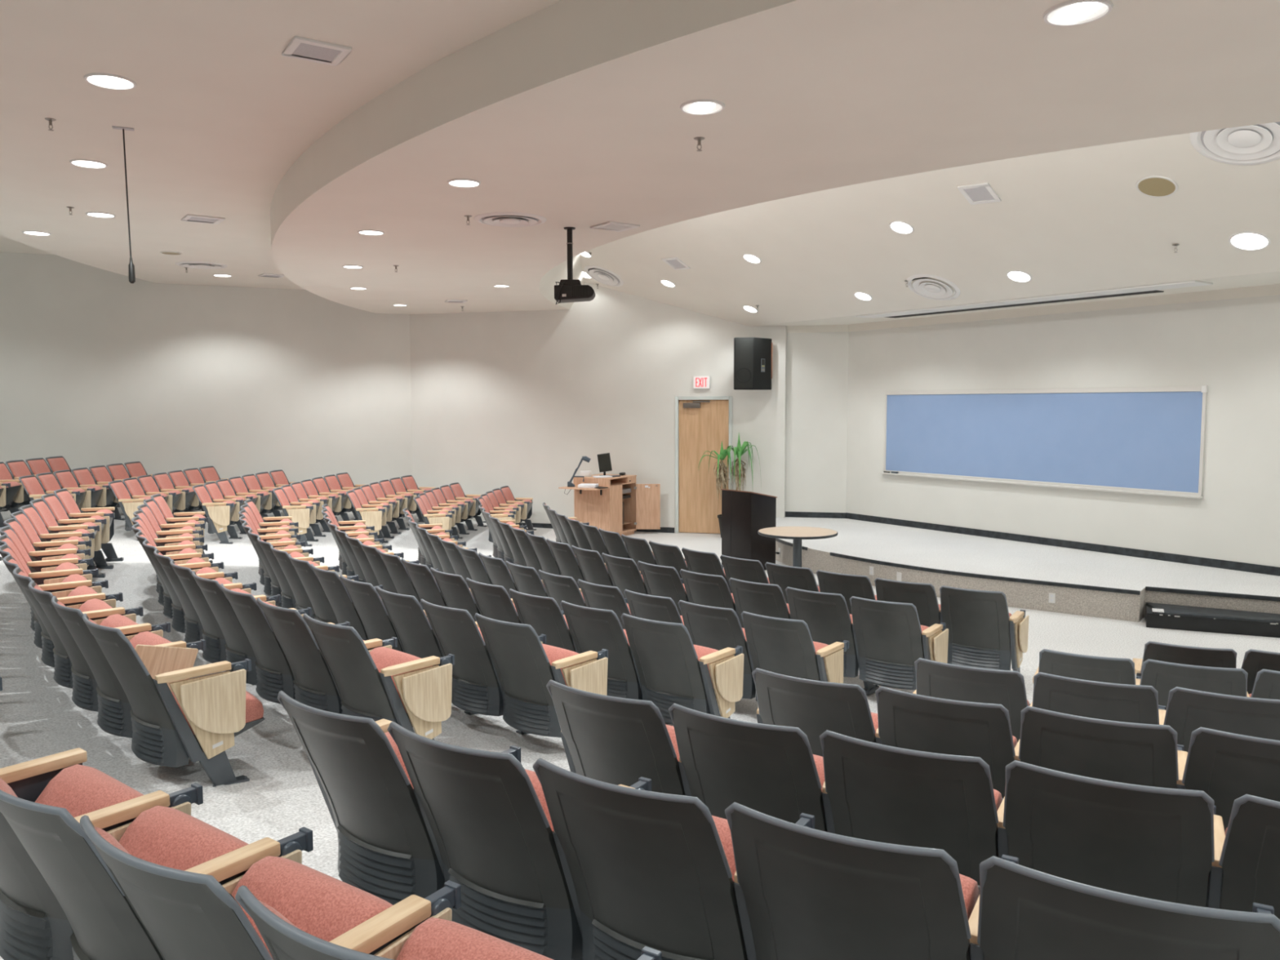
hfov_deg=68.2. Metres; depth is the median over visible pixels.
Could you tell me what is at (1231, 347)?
wall
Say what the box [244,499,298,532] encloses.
seat
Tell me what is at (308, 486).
cushion
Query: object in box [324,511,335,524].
cushion
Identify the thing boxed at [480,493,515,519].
seat
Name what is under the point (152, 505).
cushion
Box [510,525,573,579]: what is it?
seat
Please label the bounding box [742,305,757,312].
ceiling light
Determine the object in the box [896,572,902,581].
power outlet
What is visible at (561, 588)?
seat
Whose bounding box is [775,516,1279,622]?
stage
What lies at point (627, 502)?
shelf
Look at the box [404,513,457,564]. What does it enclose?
seat
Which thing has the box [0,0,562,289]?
ceiling
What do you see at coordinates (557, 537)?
seat
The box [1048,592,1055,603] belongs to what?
power outlet
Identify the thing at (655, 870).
seat
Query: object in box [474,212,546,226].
ceiling vent
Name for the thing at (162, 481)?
cushion
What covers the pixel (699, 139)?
sprinkler head
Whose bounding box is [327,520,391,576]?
seat
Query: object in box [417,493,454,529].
seat
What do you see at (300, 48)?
ceiling vent
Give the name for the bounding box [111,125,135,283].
microphone
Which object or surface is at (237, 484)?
cushion
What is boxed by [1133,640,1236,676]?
seat
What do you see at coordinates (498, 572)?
seat
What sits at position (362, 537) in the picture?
seat
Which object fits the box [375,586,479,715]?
seat
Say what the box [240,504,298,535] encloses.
seat
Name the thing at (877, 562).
trim
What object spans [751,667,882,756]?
seat
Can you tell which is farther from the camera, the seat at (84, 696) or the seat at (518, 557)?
the seat at (518, 557)
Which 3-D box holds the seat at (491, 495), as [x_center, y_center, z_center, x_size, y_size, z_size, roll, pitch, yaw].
[-2.398,0.644,16.641,0.621,0.865,0.588,0,5,2]
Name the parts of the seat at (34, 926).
armrest, plate, seat, plate, armrest, tablet arm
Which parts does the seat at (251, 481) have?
armrest, leg, tablet arm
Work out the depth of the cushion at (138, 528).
8.45 m
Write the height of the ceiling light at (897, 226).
0.137 m
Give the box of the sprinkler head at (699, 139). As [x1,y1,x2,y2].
[693,137,705,151]
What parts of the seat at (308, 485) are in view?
armrest, leg, tablet arm, seat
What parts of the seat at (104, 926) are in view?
seat, armrest, plate, tablet arm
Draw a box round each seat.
[0,462,30,513]
[0,481,22,527]
[0,485,4,497]
[0,525,93,614]
[0,534,98,631]
[0,543,108,648]
[0,676,2,690]
[0,747,203,959]
[0,777,313,959]
[2,555,123,667]
[3,517,90,565]
[5,459,39,505]
[10,511,91,559]
[12,566,143,688]
[18,475,74,500]
[19,504,94,567]
[25,457,58,482]
[28,580,170,711]
[29,498,99,559]
[35,471,86,510]
[40,493,106,577]
[44,456,92,479]
[51,595,205,737]
[53,469,103,511]
[53,488,124,568]
[71,467,115,507]
[80,815,461,959]
[82,613,265,786]
[88,465,124,520]
[106,462,138,480]
[108,480,151,541]
[122,477,168,502]
[124,461,155,480]
[131,516,207,593]
[131,523,213,605]
[133,510,204,551]
[135,531,223,618]
[137,475,182,514]
[137,503,204,537]
[142,498,205,545]
[142,539,237,633]
[151,493,213,563]
[152,472,195,512]
[153,549,256,643]
[167,470,204,515]
[169,559,280,684]
[182,467,217,517]
[191,570,311,684]
[192,484,236,543]
[199,466,231,484]
[204,481,246,538]
[215,479,257,533]
[220,583,350,703]
[228,475,270,514]
[235,885,662,959]
[238,509,300,575]
[239,515,305,585]
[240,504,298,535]
[241,474,277,520]
[241,522,313,595]
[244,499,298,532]
[248,528,324,607]
[255,471,282,516]
[257,536,339,608]
[257,597,397,714]
[269,469,300,486]
[270,544,359,618]
[272,487,313,546]
[277,690,520,905]
[280,484,320,542]
[288,553,382,624]
[290,481,328,537]
[300,479,339,532]
[302,613,454,740]
[311,476,348,522]
[311,563,368,640]
[321,503,374,560]
[321,508,377,569]
[323,474,353,520]
[323,514,383,575]
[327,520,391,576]
[334,526,404,582]
[335,472,366,520]
[339,574,427,652]
[345,533,419,586]
[346,490,385,546]
[352,487,391,542]
[359,541,439,593]
[360,484,397,538]
[368,481,404,533]
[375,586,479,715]
[377,549,423,609]
[378,479,413,529]
[387,721,651,959]
[389,477,422,525]
[400,475,435,522]
[401,558,471,608]
[402,507,453,563]
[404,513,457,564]
[408,518,466,569]
[413,496,452,529]
[415,524,476,572]
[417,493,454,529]
[420,599,546,734]
[423,489,459,535]
[426,530,491,574]
[430,567,513,621]
[431,487,466,538]
[439,537,471,587]
[440,484,474,534]
[448,482,487,530]
[457,544,510,584]
[465,577,564,623]
[474,613,608,737]
[476,497,514,542]
[478,504,526,557]
[478,552,543,598]
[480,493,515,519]
[482,509,533,561]
[485,490,519,524]
[488,514,514,564]
[492,488,524,524]
[497,520,526,566]
[499,485,536,530]
[505,560,582,596]
[508,588,577,653]
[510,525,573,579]
[526,531,575,575]
[532,758,814,959]
[537,569,627,610]
[542,502,589,542]
[546,537,606,588]
[546,680,691,795]
[547,506,568,544]
[555,511,578,554]
[560,600,670,724]
[566,516,623,550]
[571,545,641,586]
[577,578,631,629]
[580,522,625,563]
[598,528,653,558]
[601,552,683,598]
[621,533,685,571]
[621,613,743,724]
[623,589,684,624]
[637,560,689,615]
[648,540,723,578]
[668,703,835,833]
[678,600,755,698]
[680,568,741,625]
[681,547,731,592]
[720,554,769,593]
[724,802,1018,959]
[728,577,791,627]
[741,611,848,701]
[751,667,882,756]
[764,562,819,604]
[785,586,879,694]
[816,569,876,614]
[819,729,1008,885]
[849,595,948,689]
[874,577,942,626]
[875,686,1021,797]
[912,657,1032,742]
[939,585,1029,672]
[977,856,1279,959]
[1003,760,1225,908]
[1018,706,1187,789]
[1031,671,1165,724]
[1032,648,1141,684]
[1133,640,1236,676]
[1139,658,1249,710]
[1163,686,1279,751]
[1182,727,1279,831]
[1218,794,1279,919]
[1240,648,1279,693]
[1248,669,1279,699]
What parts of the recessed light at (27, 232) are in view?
bulb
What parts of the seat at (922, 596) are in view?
leg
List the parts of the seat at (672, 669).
seat, leg, armrest, panel, tablet arm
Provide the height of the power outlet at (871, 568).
0.116 m
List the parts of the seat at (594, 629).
seat, leg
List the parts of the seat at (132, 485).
armrest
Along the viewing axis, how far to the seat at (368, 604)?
6.57 m
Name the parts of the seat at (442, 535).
seat, armrest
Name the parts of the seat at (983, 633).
leg, armrest, panel, tablet arm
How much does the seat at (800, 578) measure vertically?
0.865 m
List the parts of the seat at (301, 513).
armrest, leg, panel, tablet arm, seat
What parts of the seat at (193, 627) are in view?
seat, armrest, tablet arm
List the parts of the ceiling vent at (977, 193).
perforated plate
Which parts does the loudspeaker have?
connector plate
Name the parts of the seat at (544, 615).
leg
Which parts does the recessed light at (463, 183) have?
bulb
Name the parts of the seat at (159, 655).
seat, armrest, tablet arm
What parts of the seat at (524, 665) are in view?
leg, seat, armrest, panel, tablet arm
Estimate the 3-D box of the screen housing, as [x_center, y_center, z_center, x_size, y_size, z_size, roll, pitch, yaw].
[5.162,-2.433,13.024,0.780,0.022,5.116,-3,6,-34]
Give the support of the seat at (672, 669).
on the floor
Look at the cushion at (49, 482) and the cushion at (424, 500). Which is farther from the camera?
the cushion at (424, 500)
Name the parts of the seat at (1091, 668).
armrest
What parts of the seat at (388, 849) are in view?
leg, armrest, seat, leg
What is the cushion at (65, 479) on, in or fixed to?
on the seat at (65, 478)
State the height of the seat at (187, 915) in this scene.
0.865 m
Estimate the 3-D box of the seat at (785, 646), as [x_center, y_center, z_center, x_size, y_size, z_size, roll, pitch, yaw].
[1.085,1.341,6.691,0.588,0.865,0.621,3,6,38]
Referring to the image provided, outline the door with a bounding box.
[675,395,732,533]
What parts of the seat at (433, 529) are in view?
armrest, plate, armrest, seat, tablet arm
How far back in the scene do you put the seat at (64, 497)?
10.49 m
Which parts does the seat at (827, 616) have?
leg, foot plate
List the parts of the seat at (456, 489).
armrest, leg, tablet arm, armrest, plate, leg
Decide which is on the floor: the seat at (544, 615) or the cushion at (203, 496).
the seat at (544, 615)
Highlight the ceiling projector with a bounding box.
[554,226,595,304]
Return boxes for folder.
[594,486,608,488]
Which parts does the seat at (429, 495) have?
armrest, tablet arm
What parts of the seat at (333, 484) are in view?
armrest, leg, tablet arm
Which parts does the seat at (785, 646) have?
seat, leg, armrest, panel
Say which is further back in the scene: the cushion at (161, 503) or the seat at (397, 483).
the seat at (397, 483)
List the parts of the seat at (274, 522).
armrest, plate, armrest, plate, tablet arm, seat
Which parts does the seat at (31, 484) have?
armrest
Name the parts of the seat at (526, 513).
armrest, tablet arm, armrest, plate, seat, leg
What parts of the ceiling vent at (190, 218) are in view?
perforated plate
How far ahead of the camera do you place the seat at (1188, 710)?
4.11 m
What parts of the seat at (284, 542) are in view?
armrest, seat, tablet arm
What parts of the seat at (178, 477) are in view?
armrest, tablet arm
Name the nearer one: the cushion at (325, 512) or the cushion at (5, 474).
the cushion at (325, 512)
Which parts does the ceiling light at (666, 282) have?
bulb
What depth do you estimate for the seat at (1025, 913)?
1.78 m
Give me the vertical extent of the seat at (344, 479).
0.865 m
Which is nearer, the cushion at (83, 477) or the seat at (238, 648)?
the seat at (238, 648)
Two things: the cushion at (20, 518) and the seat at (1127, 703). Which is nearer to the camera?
the seat at (1127, 703)
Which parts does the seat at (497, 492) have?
armrest, tablet arm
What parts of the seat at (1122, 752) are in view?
leg, armrest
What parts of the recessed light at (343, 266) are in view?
bulb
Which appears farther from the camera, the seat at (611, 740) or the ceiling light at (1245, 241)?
the ceiling light at (1245, 241)
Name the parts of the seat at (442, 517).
leg, armrest, tablet arm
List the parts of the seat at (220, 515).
armrest, leg, panel, tablet arm, seat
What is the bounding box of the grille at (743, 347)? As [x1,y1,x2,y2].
[734,338,752,387]
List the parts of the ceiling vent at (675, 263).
perforated plate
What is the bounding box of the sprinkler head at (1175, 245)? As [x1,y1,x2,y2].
[1172,244,1179,253]
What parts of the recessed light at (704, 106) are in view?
bulb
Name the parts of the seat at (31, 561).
armrest, plate, tablet arm, seat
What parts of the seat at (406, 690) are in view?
seat, leg, armrest, panel, tablet arm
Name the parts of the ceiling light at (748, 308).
bulb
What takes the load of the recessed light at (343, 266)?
in the ceiling at (568, 113)
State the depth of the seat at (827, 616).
7.43 m
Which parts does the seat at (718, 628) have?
leg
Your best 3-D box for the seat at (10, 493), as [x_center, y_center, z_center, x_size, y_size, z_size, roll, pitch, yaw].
[-9.210,0.214,13.507,0.621,0.865,0.588,-1,5,-10]
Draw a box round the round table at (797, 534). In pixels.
[757,526,838,586]
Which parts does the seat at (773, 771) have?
seat, armrest, leg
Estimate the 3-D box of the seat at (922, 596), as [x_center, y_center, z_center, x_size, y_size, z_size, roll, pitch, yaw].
[2.373,1.254,8.121,0.588,0.865,0.621,3,6,37]
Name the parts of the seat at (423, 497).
armrest, tablet arm, seat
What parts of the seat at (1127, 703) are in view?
armrest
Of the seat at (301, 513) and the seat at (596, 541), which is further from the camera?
the seat at (301, 513)
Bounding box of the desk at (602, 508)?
[558,473,660,536]
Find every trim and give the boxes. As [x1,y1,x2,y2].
[775,537,807,550]
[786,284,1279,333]
[830,552,1140,595]
[1145,586,1279,601]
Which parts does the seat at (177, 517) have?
plate, armrest, armrest, tablet arm, plate, seat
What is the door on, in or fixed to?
in the wall at (517, 400)
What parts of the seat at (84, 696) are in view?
seat, armrest, plate, tablet arm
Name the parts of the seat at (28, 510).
armrest, plate, tablet arm, seat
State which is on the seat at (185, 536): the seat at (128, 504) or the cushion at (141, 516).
the cushion at (141, 516)
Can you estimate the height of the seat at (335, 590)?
0.865 m
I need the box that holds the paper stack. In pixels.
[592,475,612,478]
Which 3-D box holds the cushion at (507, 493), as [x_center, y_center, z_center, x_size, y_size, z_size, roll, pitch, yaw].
[-2.457,0.393,17.755,0.245,0.482,0.474,1,5,9]
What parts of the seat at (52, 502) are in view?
plate, armrest, leg, tablet arm, seat, foot plate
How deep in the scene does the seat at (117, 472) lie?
15.97 m
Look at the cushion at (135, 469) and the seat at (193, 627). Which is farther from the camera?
the cushion at (135, 469)
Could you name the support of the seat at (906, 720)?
on the floor
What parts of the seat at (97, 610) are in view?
seat, armrest, plate, tablet arm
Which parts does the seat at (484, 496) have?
armrest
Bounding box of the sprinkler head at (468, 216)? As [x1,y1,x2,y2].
[463,215,471,225]
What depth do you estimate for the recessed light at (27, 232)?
11.88 m
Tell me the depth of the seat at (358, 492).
15.20 m
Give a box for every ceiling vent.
[175,261,227,269]
[181,213,225,224]
[257,273,284,278]
[281,35,351,66]
[444,299,467,302]
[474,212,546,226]
[584,265,623,286]
[590,221,639,231]
[661,257,690,270]
[906,274,959,300]
[956,182,1001,204]
[1190,121,1279,164]
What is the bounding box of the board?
[880,385,1208,497]
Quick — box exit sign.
[693,375,710,388]
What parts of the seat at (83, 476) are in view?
armrest, tablet arm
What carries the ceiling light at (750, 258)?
attached to the ceiling at (1075, 220)
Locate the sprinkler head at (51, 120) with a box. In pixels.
[44,117,56,130]
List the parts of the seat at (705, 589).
leg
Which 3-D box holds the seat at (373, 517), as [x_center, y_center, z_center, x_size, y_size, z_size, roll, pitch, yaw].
[-4.292,0.611,14.879,0.621,0.865,0.610,-1,5,-8]
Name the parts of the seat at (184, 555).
armrest, plate, seat, tablet arm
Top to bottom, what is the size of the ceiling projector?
0.781 m
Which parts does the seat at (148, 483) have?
armrest, tablet arm, seat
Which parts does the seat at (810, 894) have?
seat, armrest, leg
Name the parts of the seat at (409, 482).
armrest, leg, armrest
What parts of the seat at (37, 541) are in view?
armrest, plate, tablet arm, seat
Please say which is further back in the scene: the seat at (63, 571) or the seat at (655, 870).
the seat at (63, 571)
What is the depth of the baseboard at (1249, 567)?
13.23 m
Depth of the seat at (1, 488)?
13.19 m
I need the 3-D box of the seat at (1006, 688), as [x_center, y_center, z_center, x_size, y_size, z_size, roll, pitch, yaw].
[1.738,1.313,4.871,0.648,0.865,0.629,3,5,31]
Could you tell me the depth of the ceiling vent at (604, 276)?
16.99 m
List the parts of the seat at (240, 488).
armrest, tablet arm, seat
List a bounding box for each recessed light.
[22,230,51,235]
[69,159,107,168]
[83,72,136,89]
[85,211,115,217]
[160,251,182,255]
[212,274,231,276]
[342,265,363,268]
[349,287,367,289]
[357,229,384,235]
[392,303,407,306]
[447,178,480,187]
[493,284,510,287]
[680,98,724,115]
[1042,0,1113,26]
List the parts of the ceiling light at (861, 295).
bulb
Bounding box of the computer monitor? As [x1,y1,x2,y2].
[596,453,612,475]
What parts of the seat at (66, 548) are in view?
armrest, plate, tablet arm, seat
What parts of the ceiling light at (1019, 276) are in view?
bulb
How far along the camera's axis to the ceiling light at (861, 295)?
14.10 m
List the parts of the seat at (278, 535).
plate, armrest, tablet arm, seat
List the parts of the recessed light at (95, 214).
bulb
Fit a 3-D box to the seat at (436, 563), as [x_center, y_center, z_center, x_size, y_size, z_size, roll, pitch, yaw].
[-2.256,0.956,10.939,0.621,0.865,0.588,-2,5,-24]
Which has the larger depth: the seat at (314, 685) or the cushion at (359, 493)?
the cushion at (359, 493)
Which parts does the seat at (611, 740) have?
leg, seat, leg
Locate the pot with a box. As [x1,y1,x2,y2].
[717,514,721,537]
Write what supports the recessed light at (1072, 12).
in the ceiling at (568, 113)
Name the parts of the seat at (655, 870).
seat, armrest, leg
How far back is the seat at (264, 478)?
16.87 m
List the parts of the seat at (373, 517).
leg, armrest, panel, tablet arm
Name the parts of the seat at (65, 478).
armrest, tablet arm, seat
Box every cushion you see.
[0,463,12,479]
[0,777,78,822]
[1,537,31,575]
[2,547,28,577]
[4,528,31,564]
[7,461,31,477]
[8,520,35,553]
[8,559,26,573]
[15,513,41,544]
[17,571,38,586]
[21,476,44,497]
[23,506,48,538]
[27,459,50,474]
[33,501,61,530]
[34,585,43,591]
[38,474,60,491]
[44,495,69,521]
[47,457,69,471]
[55,471,78,488]
[56,490,80,514]
[73,469,95,484]
[90,466,112,481]
[93,826,130,854]
[108,464,129,479]
[110,481,133,502]
[124,479,145,495]
[126,462,146,476]
[136,519,156,546]
[136,526,152,545]
[137,512,158,540]
[139,476,159,492]
[141,506,161,533]
[146,501,168,528]
[154,474,173,488]
[154,496,173,519]
[169,471,189,488]
[185,469,204,483]
[194,486,213,506]
[200,467,219,480]
[205,483,223,499]
[217,480,235,498]
[230,477,248,493]
[242,511,258,534]
[242,518,253,531]
[243,475,261,489]
[243,506,260,530]
[247,501,263,523]
[257,473,275,489]
[257,899,299,928]
[271,471,288,484]
[274,488,289,506]
[283,486,298,502]
[292,483,307,498]
[302,480,318,495]
[313,478,329,492]
[324,475,341,489]
[324,506,339,526]
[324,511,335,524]
[337,473,353,487]
[347,492,361,508]
[354,488,368,505]
[362,486,376,502]
[370,483,385,497]
[380,480,395,494]
[391,478,406,492]
[402,476,417,489]
[405,510,414,522]
[415,497,427,515]
[420,494,432,511]
[425,491,439,507]
[432,488,447,506]
[440,486,455,500]
[450,484,464,497]
[479,498,489,513]
[482,495,493,511]
[487,492,499,507]
[493,489,506,504]
[501,487,514,501]
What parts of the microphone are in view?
ceiling plate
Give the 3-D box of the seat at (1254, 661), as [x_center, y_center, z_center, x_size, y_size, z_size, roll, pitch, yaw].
[4.183,1.483,6.133,0.588,0.865,0.621,2,5,23]
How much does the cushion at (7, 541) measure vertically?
0.482 m
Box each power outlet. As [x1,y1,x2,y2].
[775,547,780,555]
[869,565,873,575]
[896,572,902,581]
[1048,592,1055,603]
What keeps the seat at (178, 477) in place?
on the floor
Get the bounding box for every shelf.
[558,485,609,490]
[622,492,631,524]
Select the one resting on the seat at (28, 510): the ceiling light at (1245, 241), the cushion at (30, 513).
the cushion at (30, 513)
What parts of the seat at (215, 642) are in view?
seat, armrest, tablet arm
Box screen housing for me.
[855,280,1213,318]
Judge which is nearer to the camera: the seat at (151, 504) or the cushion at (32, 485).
the seat at (151, 504)
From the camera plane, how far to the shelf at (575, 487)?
16.64 m
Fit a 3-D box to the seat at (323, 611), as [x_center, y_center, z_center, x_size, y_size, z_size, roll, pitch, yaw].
[-2.476,1.029,7.637,0.621,0.865,0.588,-4,6,-37]
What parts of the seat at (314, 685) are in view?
leg, armrest, tablet arm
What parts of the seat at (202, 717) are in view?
armrest, leg, panel, tablet arm, seat, foot plate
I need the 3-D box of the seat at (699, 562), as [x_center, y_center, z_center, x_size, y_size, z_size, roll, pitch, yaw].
[0.798,1.117,9.615,0.621,0.865,0.588,-4,6,-39]
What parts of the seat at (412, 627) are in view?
foot plate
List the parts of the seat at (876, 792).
seat, armrest, leg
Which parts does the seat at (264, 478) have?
leg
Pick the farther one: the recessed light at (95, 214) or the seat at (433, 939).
the recessed light at (95, 214)
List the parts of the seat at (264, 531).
plate, armrest, tablet arm, seat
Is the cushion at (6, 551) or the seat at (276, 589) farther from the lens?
the seat at (276, 589)
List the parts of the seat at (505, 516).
armrest, tablet arm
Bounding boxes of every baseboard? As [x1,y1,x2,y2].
[475,520,674,533]
[785,511,845,518]
[845,512,1279,576]
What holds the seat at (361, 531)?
on the floor
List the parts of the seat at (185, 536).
armrest, plate, tablet arm, seat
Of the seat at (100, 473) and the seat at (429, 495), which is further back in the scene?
the seat at (429, 495)
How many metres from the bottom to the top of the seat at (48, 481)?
0.865 m
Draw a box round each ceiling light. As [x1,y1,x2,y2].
[579,251,591,257]
[582,271,591,279]
[660,279,675,287]
[742,253,761,263]
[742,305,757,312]
[853,291,872,301]
[888,220,914,234]
[1006,270,1031,282]
[1228,231,1271,250]
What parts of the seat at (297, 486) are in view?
armrest, leg, tablet arm, seat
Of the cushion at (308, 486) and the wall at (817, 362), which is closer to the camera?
the cushion at (308, 486)
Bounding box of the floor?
[0,506,1279,959]
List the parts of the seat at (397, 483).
armrest, tablet arm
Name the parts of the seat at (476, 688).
leg, foot plate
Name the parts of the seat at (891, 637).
seat, leg, armrest, panel, tablet arm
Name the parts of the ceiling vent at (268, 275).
perforated plate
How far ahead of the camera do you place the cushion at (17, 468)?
14.58 m
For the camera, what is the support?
on the desk at (602, 508)
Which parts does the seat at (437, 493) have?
armrest, tablet arm, leg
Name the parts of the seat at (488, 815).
seat, leg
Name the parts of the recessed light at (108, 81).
bulb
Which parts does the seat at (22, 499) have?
armrest, leg, plate, tablet arm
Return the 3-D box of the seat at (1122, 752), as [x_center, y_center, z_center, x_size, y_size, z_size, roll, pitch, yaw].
[1.812,1.272,3.709,0.588,0.865,0.621,2,5,28]
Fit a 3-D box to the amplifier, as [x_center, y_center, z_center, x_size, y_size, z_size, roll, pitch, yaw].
[-0.406,0.306,17.359,0.350,0.052,0.320,3,5,31]
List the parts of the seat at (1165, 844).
leg, armrest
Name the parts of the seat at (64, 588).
armrest, plate, seat, tablet arm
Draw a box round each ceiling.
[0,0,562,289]
[0,235,53,254]
[270,0,1279,314]
[538,133,1279,326]
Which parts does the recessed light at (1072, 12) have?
bulb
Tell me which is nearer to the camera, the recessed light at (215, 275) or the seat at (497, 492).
the recessed light at (215, 275)
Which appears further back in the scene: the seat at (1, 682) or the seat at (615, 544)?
the seat at (615, 544)
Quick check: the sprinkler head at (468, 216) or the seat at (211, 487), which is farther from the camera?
the seat at (211, 487)
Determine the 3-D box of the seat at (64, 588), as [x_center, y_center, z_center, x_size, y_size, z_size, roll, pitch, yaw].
[-4.142,0.887,6.685,0.621,0.865,0.588,-4,6,-36]
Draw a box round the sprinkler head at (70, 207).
[66,206,74,215]
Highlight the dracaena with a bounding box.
[697,432,761,537]
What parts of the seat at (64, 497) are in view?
armrest, leg, plate, tablet arm, armrest, plate, seat, foot plate, leg, foot plate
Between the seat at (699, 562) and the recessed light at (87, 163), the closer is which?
the recessed light at (87, 163)
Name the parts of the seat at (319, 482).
armrest, tablet arm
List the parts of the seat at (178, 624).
seat, armrest, tablet arm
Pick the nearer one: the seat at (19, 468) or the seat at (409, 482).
the seat at (19, 468)
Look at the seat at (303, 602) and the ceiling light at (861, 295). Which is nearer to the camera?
the seat at (303, 602)
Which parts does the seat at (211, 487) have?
armrest, plate, leg, tablet arm, seat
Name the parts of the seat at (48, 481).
armrest, seat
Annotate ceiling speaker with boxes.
[1135,175,1177,197]
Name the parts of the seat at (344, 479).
armrest, leg, armrest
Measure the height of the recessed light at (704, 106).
0.014 m
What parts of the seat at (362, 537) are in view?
seat, armrest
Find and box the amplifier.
[622,494,630,498]
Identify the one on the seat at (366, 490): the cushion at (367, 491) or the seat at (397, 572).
the cushion at (367, 491)
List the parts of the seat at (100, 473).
armrest, plate, leg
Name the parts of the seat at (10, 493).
leg, tablet arm, seat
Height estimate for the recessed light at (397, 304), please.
0.014 m
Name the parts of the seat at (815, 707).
leg, seat, armrest, leg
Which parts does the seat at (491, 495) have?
armrest, tablet arm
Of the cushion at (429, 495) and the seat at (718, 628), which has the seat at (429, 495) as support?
the cushion at (429, 495)
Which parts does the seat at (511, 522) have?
armrest, seat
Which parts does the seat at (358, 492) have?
armrest, tablet arm, leg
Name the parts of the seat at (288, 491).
armrest, leg, tablet arm, seat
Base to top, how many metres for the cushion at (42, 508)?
0.482 m
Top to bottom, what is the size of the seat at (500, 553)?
0.865 m
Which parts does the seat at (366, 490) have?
armrest, leg, tablet arm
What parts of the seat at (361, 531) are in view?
armrest, seat, tablet arm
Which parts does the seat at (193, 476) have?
armrest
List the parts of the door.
closer arm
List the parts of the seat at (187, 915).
seat, armrest, plate, tablet arm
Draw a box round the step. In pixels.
[1145,602,1279,637]
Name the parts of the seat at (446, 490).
armrest, tablet arm, leg, seat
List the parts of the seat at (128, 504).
leg, panel, armrest, tablet arm, seat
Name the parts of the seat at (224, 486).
armrest, leg, seat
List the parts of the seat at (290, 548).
seat, armrest, tablet arm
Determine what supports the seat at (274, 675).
on the floor
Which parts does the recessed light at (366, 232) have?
bulb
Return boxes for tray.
[577,483,598,488]
[880,471,1203,497]
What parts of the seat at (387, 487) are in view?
armrest, leg, tablet arm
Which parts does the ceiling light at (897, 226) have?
bulb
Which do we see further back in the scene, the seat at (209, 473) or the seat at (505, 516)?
the seat at (209, 473)
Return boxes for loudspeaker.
[733,337,772,390]
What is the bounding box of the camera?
[564,456,591,493]
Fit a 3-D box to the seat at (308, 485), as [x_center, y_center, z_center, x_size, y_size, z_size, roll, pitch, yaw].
[-5.415,0.434,16.077,0.621,0.865,0.588,0,5,-1]
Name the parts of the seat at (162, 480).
armrest, tablet arm, seat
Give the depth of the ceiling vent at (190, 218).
11.01 m
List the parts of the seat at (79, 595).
armrest, seat, plate, tablet arm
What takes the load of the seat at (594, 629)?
on the floor
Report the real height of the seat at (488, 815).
0.865 m
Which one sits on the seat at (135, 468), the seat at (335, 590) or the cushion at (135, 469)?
the cushion at (135, 469)
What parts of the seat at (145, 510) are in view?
armrest, plate, tablet arm, seat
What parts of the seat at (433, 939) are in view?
seat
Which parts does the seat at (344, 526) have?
armrest, armrest, plate, tablet arm, seat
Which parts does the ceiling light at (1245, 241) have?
bulb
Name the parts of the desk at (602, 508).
cabinet door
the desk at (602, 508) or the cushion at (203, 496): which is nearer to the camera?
the cushion at (203, 496)
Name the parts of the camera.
arm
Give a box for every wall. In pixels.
[0,252,413,511]
[408,282,786,533]
[785,331,848,512]
[845,294,1279,567]
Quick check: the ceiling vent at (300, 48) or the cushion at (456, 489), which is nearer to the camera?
the ceiling vent at (300, 48)
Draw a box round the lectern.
[720,488,777,569]
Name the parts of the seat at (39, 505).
armrest, plate, tablet arm, seat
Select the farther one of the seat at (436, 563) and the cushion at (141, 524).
the seat at (436, 563)
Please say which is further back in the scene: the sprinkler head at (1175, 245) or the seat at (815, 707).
the sprinkler head at (1175, 245)
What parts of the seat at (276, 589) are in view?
seat, armrest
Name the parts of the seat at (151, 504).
armrest, plate, tablet arm, seat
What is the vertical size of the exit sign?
0.234 m
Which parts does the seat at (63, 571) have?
armrest, plate, seat, tablet arm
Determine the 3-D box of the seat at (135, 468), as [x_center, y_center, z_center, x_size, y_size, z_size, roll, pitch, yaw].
[-8.606,0.117,16.527,0.629,0.865,0.648,0,5,1]
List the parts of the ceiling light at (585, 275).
bulb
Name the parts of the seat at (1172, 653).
armrest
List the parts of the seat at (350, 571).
seat, armrest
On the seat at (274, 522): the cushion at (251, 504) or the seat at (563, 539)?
the cushion at (251, 504)
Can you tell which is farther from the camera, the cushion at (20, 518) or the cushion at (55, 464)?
the cushion at (55, 464)
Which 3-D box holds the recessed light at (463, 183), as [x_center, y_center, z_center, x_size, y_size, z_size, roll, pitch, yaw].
[-1.405,-2.372,7.552,0.265,0.014,0.265,0,5,0]
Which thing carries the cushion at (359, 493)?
on the seat at (358, 492)
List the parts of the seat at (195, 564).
armrest, seat, tablet arm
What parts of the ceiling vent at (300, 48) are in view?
perforated plate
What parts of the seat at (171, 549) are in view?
armrest, plate, tablet arm, seat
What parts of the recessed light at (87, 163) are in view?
bulb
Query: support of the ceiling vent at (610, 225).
in the ceiling at (568, 113)
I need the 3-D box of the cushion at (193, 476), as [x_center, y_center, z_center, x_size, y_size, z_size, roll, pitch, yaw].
[-7.774,0.071,16.566,0.245,0.482,0.474,0,5,1]
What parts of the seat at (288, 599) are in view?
seat, armrest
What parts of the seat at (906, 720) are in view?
seat, armrest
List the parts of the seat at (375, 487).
armrest, leg, tablet arm, seat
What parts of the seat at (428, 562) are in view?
seat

